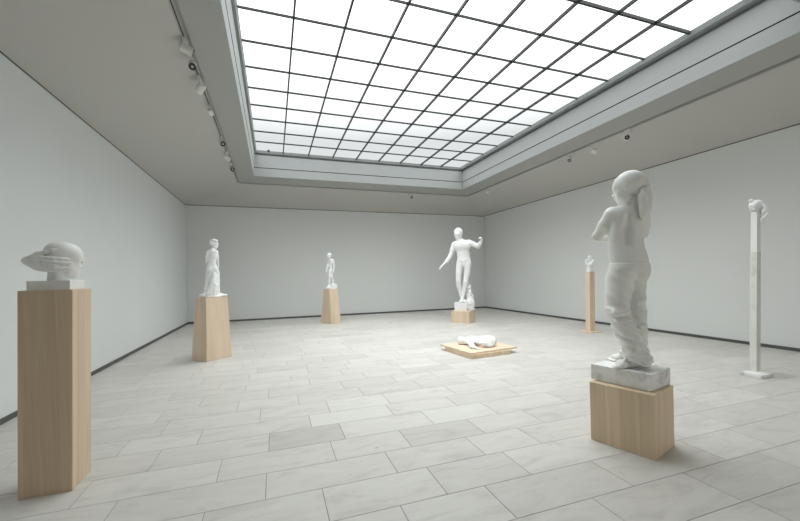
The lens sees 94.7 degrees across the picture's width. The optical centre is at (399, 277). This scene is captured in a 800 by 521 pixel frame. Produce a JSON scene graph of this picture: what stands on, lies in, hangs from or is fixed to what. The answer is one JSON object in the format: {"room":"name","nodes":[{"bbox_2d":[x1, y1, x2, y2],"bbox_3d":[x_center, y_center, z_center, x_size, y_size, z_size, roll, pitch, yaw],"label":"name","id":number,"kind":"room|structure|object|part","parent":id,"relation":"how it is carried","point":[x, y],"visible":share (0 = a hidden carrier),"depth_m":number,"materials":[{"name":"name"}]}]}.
{"room":"museum","nodes":[
{"label":"museum","id":0,"kind":"room"},
{"bbox_2d":[0,53,187,418],"bbox_3d":[-3.978,-0.441,3.840,0.200,3.701,15.048,-1,0,-19],"label":"wall","id":1,"kind":"structure","parent":0,"point":[61,180],"depth_m":5.06,"materials":[{"name":"paint"}]},
{"bbox_2d":[0,322,187,424],"bbox_3d":[-3.842,1.331,3.884,0.012,0.052,14.648,-1,0,-19],"label":"baseboard","id":2,"kind":"structure","parent":1,"relation":"attached to","point":[7,418],"depth_m":5.87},
{"bbox_2d":[185,205,485,321],"bbox_3d":[-1.543,-0.535,12.528,10.054,3.701,0.200,-1,0,-19],"label":"wall","id":3,"kind":"structure","parent":0,"point":[273,262],"depth_m":12.12,"materials":[{"name":"paint"}]},
{"bbox_2d":[188,306,485,323],"bbox_3d":[-1.473,1.239,12.437,10.054,0.052,0.012,-1,0,-19],"label":"baseboard","id":4,"kind":"structure","parent":3,"relation":"attached to","point":[483,306],"depth_m":12.33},
{"bbox_2d":[0,308,799,520],"bbox_3d":[0.906,1.278,5.516,10.054,0.051,14.648,-1,0,-19],"label":"floor","id":5,"kind":"structure","parent":0,"point":[364,417],"depth_m":3.02,"materials":[{"name":"tile"}]},
{"bbox_2d":[17,288,90,499],"bbox_3d":[-2.198,0.705,2.358,0.303,1.253,0.280,-1,0,-19],"label":"wooden pedestal","id":6,"kind":"object","parent":5,"relation":"on","point":[54,326],"visible":0.89,"depth_m":2.25,"materials":[{"name":"brown wood"}]},
{"bbox_2d":[21,241,84,290],"bbox_3d":[-2.203,-0.075,2.344,0.281,0.308,0.205,-1,0,-22],"label":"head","id":7,"kind":"object","parent":6,"relation":"on","point":[61,261],"visible":1,"depth_m":2.30},
{"bbox_2d":[192,296,231,361],"bbox_3d":[-3.105,0.828,6.065,0.367,1.005,0.470,-1,0,26],"label":"wooden pedestal","id":8,"kind":"object","parent":5,"relation":"on","point":[211,332],"visible":0.91,"depth_m":5.92,"materials":[{"name":"brown wood"}]},
{"bbox_2d":[199,239,226,296],"bbox_3d":[-3.091,-0.155,6.079,0.410,0.950,0.245,-1,0,-19],"label":"statue","id":9,"kind":"object","parent":8,"relation":"on","point":[212,281],"visible":1,"depth_m":6.01,"materials":[{"name":"white stone"}]},
{"bbox_2d":[321,289,340,323],"bbox_3d":[-1.962,0.806,10.410,0.428,0.959,0.374,-1,0,35],"label":"wooden pedestal","id":10,"kind":"object","parent":5,"relation":"on","point":[330,309],"visible":0.86,"depth_m":10.29,"materials":[{"name":"brown wood"}]},
{"bbox_2d":[325,253,336,288],"bbox_3d":[-1.958,-0.182,10.410,0.241,1.016,0.309,-1,0,28],"label":"statue","id":11,"kind":"object","parent":10,"relation":"on","point":[330,262],"visible":1,"depth_m":10.36,"materials":[{"name":"white stone"}]},
{"bbox_2d":[451,310,474,323],"bbox_3d":[1.721,1.056,10.007,0.505,0.316,0.507,-1,0,29],"label":"wooden pedestal","id":12,"kind":"object","parent":5,"relation":"on","point":[468,316],"visible":0.89,"depth_m":9.81,"materials":[{"name":"brown wood"}]},
{"bbox_2d":[439,228,482,310],"bbox_3d":[1.673,-0.226,10.058,1.169,2.249,0.413,-1,0,11],"label":"statue","id":13,"kind":"object","parent":12,"relation":"on","point":[461,246],"visible":1,"depth_m":9.98,"materials":[{"name":"white stone"}]},
{"bbox_2d":[440,342,516,358],"bbox_3d":[1.319,1.196,6.207,0.939,0.090,0.901,-1,0,-27],"label":"platform","id":14,"kind":"object","parent":5,"relation":"on","point":[463,350],"visible":0.83,"depth_m":5.91,"materials":[{"name":"brown wood"}]},
{"bbox_2d":[457,335,496,348],"bbox_3d":[1.334,1.067,6.220,0.583,0.148,0.585,-1,0,-19],"label":"figure sculpture","id":15,"kind":"object","parent":14,"relation":"on","point":[488,340],"visible":1,"depth_m":6.12,"materials":[{"name":"white stone"}]},
{"bbox_2d":[578,272,602,332],"bbox_3d":[4.106,0.527,7.963,0.342,1.300,0.344,-1,0,-19],"label":"wooden post","id":16,"kind":"object","parent":5,"relation":"on","point":[589,276],"visible":0.95,"depth_m":7.99,"materials":[{"name":"brown wood"}]},
{"bbox_2d":[585,256,593,271],"bbox_3d":[4.130,-0.299,8.031,0.168,0.350,0.117,-1,0,-3],"label":"sculpture","id":17,"kind":"object","parent":16,"relation":"on","point":[588,262],"visible":1,"depth_m":8.02,"materials":[{"name":"white stone"}]},
{"bbox_3d":[4.150,0.517,8.040,0.153,1.283,0.136,-1,0,-19],"label":"post","id":18,"kind":"part","parent":16,"relation":"part of","materials":[{"name":"brown wood"}]},
{"bbox_3d":[4.119,1.168,7.966,0.342,0.017,0.344,-1,0,-19],"label":"foot plate","id":19,"kind":"part","parent":16,"relation":"part of","materials":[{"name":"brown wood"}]},
{"bbox_2d":[590,380,674,460],"bbox_3d":[1.749,1.026,2.787,0.372,0.449,0.437,-1,0,-36],"label":"wooden pedestal","id":20,"kind":"object","parent":5,"relation":"on","point":[636,421],"visible":0.86,"depth_m":2.65,"materials":[{"name":"brown wood"}]},
{"bbox_2d":[591,170,669,391],"bbox_3d":[1.762,-0.008,2.854,0.449,1.612,0.457,-1,0,-34],"label":"statue","id":21,"kind":"object","parent":20,"relation":"on","point":[625,226],"visible":1,"depth_m":2.75,"materials":[{"name":"stone"}]},
{"bbox_2d":[740,212,772,378],"bbox_3d":[4.310,0.195,4.452,0.281,1.992,0.215,-1,0,-19],"label":"marble pillar","id":22,"kind":"structure","parent":5,"relation":"on","point":[755,371],"depth_m":4.50,"materials":[{"name":"white stone"}]},
{"bbox_2d":[748,199,768,223],"bbox_3d":[4.389,-0.808,4.521,0.181,0.318,0.116,-1,0,31],"label":"figure sculpture","id":23,"kind":"object","parent":22,"relation":"on","point":[754,205],"visible":1,"depth_m":4.49,"materials":[{"name":"white stone"}]},
{"bbox_2d":[0,0,799,215],"bbox_3d":[0.831,-2.479,5.497,10.454,0.465,15.048,-1,0,-19],"label":"ceiling","id":24,"kind":"structure","parent":0,"point":[120,66],"depth_m":5.56,"materials":[{"name":"paint"}]},
{"bbox_2d":[168,0,238,182],"bbox_3d":[-2.617,-2.537,4.883,0.040,0.050,10.329,-1,0,-19],"label":"track","id":25,"kind":"object","parent":24,"relation":"attached to","point":[171,2],"visible":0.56,"depth_m":4.39,"materials":[{"name":"metal"}]},
{"bbox_2d":[179,36,194,56],"bbox_3d":[-2.268,-2.438,3.917,0.149,0.160,0.140,-1,0,-19],"label":"spotlight","id":26,"kind":"object","parent":25,"relation":"attached to","point":[184,47],"visible":1,"depth_m":3.88,"materials":[{"name":"metal"}]},
{"bbox_2d":[188,56,196,70],"bbox_3d":[-2.364,-2.434,4.194,0.088,0.167,0.127,-1,0,-19],"label":"spotlight","id":27,"kind":"object","parent":25,"relation":"attached to","point":[192,65],"visible":0.94,"depth_m":4.16,"materials":[{"name":"metal"}]},
{"bbox_2d":[194,75,205,94],"bbox_3d":[-2.532,-2.421,4.652,0.154,0.191,0.118,-1,0,35],"label":"spotlight","id":28,"kind":"object","parent":25,"relation":"attached to","point":[200,87],"visible":1,"depth_m":4.63,"materials":[{"name":"metal"}]},
{"bbox_2d":[207,104,213,115],"bbox_3d":[-2.780,-2.445,5.402,0.072,0.141,0.109,-1,0,-7],"label":"spotlight","id":29,"kind":"object","parent":25,"relation":"attached to","point":[209,110],"visible":1,"depth_m":5.37,"materials":[{"name":"metal"}]},
{"bbox_2d":[219,136,225,146],"bbox_3d":[-3.196,-2.425,6.602,0.096,0.177,0.148,-1,0,-40],"label":"spotlight","id":30,"kind":"object","parent":25,"relation":"attached to","point":[221,142],"visible":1,"depth_m":6.56,"materials":[{"name":"metal"}]},
{"bbox_2d":[223,151,231,161],"bbox_3d":[-3.466,-2.417,7.393,0.141,0.190,0.151,-1,0,32],"label":"spotlight","id":31,"kind":"object","parent":25,"relation":"attached to","point":[226,156],"visible":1,"depth_m":7.35,"materials":[{"name":"metal"}]},
{"bbox_2d":[229,162,234,171],"bbox_3d":[-3.712,-2.416,8.102,0.149,0.190,0.105,-1,0,43],"label":"spotlight","id":32,"kind":"object","parent":25,"relation":"attached to","point":[231,168],"visible":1,"depth_m":8.07,"materials":[{"name":"metal"}]},
{"bbox_2d":[240,182,466,196],"bbox_3d":[-1.042,-2.600,10.939,6.817,0.050,0.040,-1,0,-19],"label":"track","id":33,"kind":"object","parent":24,"relation":"attached to","point":[240,182],"visible":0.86,"depth_m":10.75,"materials":[{"name":"metal"}]},
{"bbox_2d":[174,0,799,194],"bbox_3d":[0.902,-2.655,5.280,6.981,0.097,12.031,-1,0,-19],"label":"trim","id":34,"kind":"structure","parent":24,"relation":"attached to","point":[203,22],"depth_m":5.42,"materials":[{"name":"paint"}]},
{"bbox_2d":[221,0,799,188],"bbox_3d":[0.898,-2.924,5.275,6.105,0.018,11.164,-1,0,-19],"label":"trim","id":35,"kind":"structure","parent":34,"relation":"attached to","point":[225,0],"depth_m":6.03,"materials":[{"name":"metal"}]},
{"bbox_2d":[231,0,766,171],"bbox_3d":[0.318,-3.312,6.875,6.492,0.137,8.223,-1,0,-19],"label":"window","id":36,"kind":"structure","parent":35,"relation":"attached to","point":[449,85],"depth_m":5.82,"materials":[{"name":"glass"}]},
{"bbox_2d":[468,54,799,195],"bbox_3d":[3.923,-2.679,7.131,0.040,0.050,10.329,-1,0,-19],"label":"track","id":37,"kind":"object","parent":24,"relation":"attached to","point":[794,58],"visible":0.7,"depth_m":5.86,"materials":[{"name":"metal"}]},
{"bbox_2d":[567,153,572,161],"bbox_3d":[3.650,-2.567,7.903,0.106,0.178,0.121,-1,0,31],"label":"spotlight","id":38,"kind":"object","parent":37,"relation":"attached to","point":[570,155],"visible":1,"depth_m":7.88,"materials":[{"name":"metal"}]},
{"bbox_2d":[590,142,597,153],"bbox_3d":[3.860,-2.554,7.321,0.138,0.207,0.127,-1,0,30],"label":"spotlight","id":39,"kind":"object","parent":37,"relation":"attached to","point":[595,145],"visible":1,"depth_m":7.29,"materials":[{"name":"metal"}]},
{"bbox_2d":[624,129,630,140],"bbox_3d":[4.092,-2.560,6.632,0.101,0.197,0.122,-1,0,23],"label":"spotlight","id":40,"kind":"object","parent":37,"relation":"attached to","point":[627,132],"visible":1,"depth_m":6.59,"materials":[{"name":"metal"}]},
{"bbox_2d":[484,124,799,347],"bbox_3d":[5.718,-0.652,7.173,0.200,3.701,15.048,-1,0,-19],"label":"wall","id":41,"kind":"structure","parent":0,"point":[698,241],"depth_m":7.17,"materials":[{"name":"paint"}]},
{"bbox_2d":[0,51,799,215],"bbox_3d":[0.837,-2.239,5.497,10.051,0.016,14.647,-1,0,-19],"label":"trim","id":42,"kind":"structure","parent":41,"relation":"attached to","point":[0,51],"depth_m":7.11,"materials":[{"name":"white paint"}]},
{"bbox_2d":[486,306,799,351],"bbox_3d":[5.653,1.125,7.148,0.012,0.052,14.648,-1,0,-19],"label":"baseboard","id":43,"kind":"structure","parent":41,"relation":"attached to","point":[598,322],"depth_m":7.20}
]}

